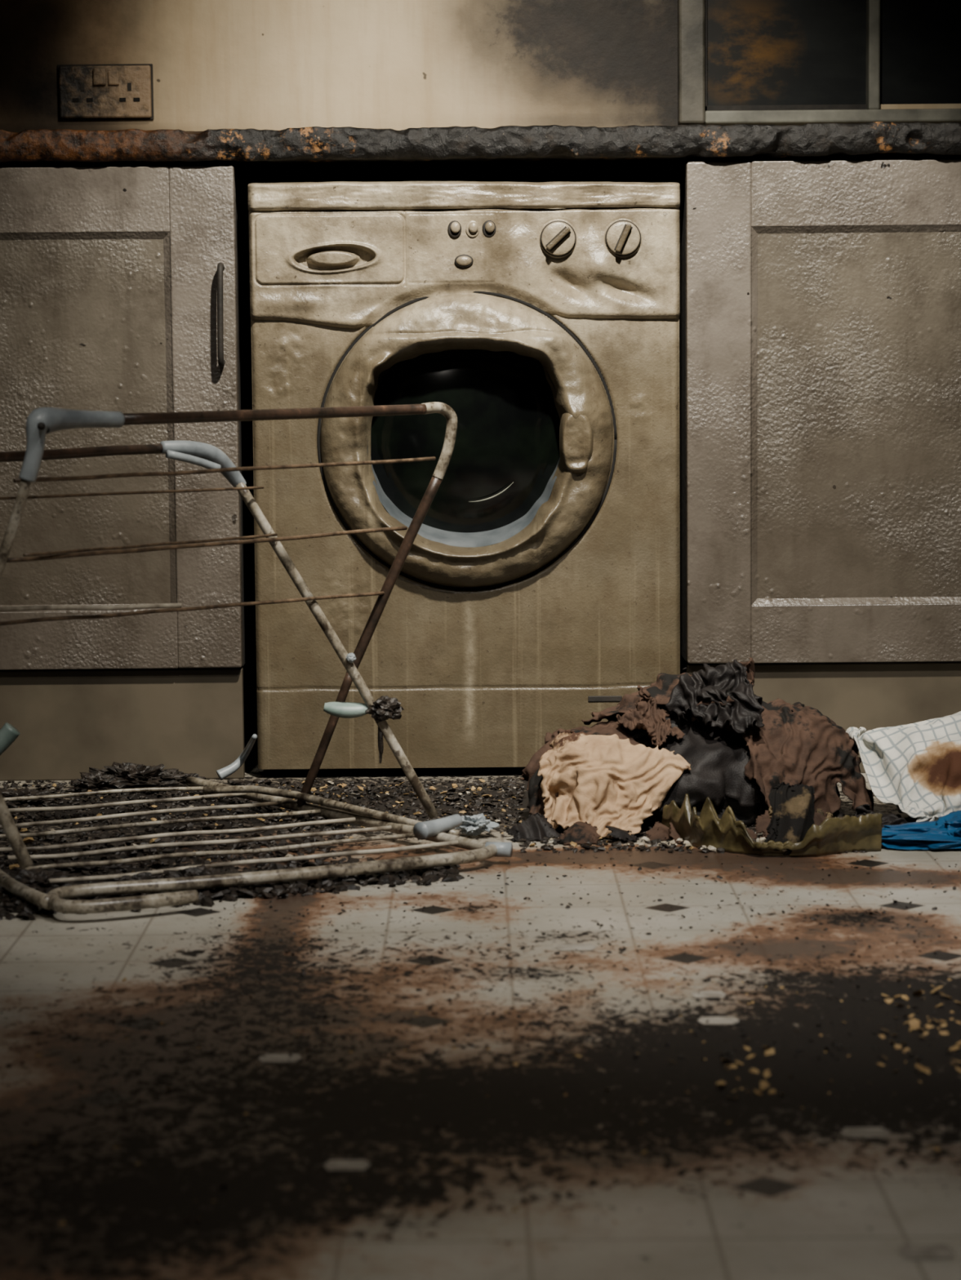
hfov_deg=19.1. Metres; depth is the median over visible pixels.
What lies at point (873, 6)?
bar
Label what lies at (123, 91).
wall socket
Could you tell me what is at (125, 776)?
debris
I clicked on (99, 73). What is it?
rocker switch
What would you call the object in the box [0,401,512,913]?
drying rack
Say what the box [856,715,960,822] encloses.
checkered towel
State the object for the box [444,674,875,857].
pile
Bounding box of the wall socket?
[57,63,153,120]
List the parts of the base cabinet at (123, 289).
rail, panel, rail, bar handle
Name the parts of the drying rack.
frame leg, frame leg, frame leg, frame leg, frame leg, frame corner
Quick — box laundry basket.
[663,794,884,856]
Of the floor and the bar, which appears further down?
the floor
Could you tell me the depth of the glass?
4.51 m
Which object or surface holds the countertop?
on the base cabinet at (123, 289)
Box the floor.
[0,728,960,1279]
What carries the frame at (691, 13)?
attached to the wall
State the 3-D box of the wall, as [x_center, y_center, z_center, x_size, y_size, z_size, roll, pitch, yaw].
[-0.020,-1.055,4.489,4.000,2.400,0.001,-1,6,0]
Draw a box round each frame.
[677,0,705,124]
[703,108,960,124]
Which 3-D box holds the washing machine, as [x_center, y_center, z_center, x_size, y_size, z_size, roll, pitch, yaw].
[-0.020,-0.246,4.244,0.599,0.838,0.604,-1,6,0]
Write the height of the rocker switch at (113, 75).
0.023 m
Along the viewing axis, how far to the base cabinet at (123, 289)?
3.99 m
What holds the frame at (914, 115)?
attached to the wall
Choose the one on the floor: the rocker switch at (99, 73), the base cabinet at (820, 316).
the base cabinet at (820, 316)
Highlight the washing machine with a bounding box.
[248,181,679,774]
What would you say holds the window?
in the wall
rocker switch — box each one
[93,67,106,85]
[107,70,119,85]
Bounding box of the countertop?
[0,121,960,182]
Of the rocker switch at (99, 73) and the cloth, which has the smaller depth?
the cloth
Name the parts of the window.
sash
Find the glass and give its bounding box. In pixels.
[707,0,960,105]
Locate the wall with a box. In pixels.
[0,0,960,728]
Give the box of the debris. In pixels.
[0,761,960,1225]
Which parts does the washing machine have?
casing, casing, lid, door glass, door handle, casing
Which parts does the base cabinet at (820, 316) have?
rail, rail, panel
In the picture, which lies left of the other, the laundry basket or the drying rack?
the drying rack
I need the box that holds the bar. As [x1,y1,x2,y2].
[865,0,879,109]
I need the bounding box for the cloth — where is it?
[880,810,960,849]
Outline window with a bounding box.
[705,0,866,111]
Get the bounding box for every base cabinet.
[0,165,256,781]
[666,159,960,759]

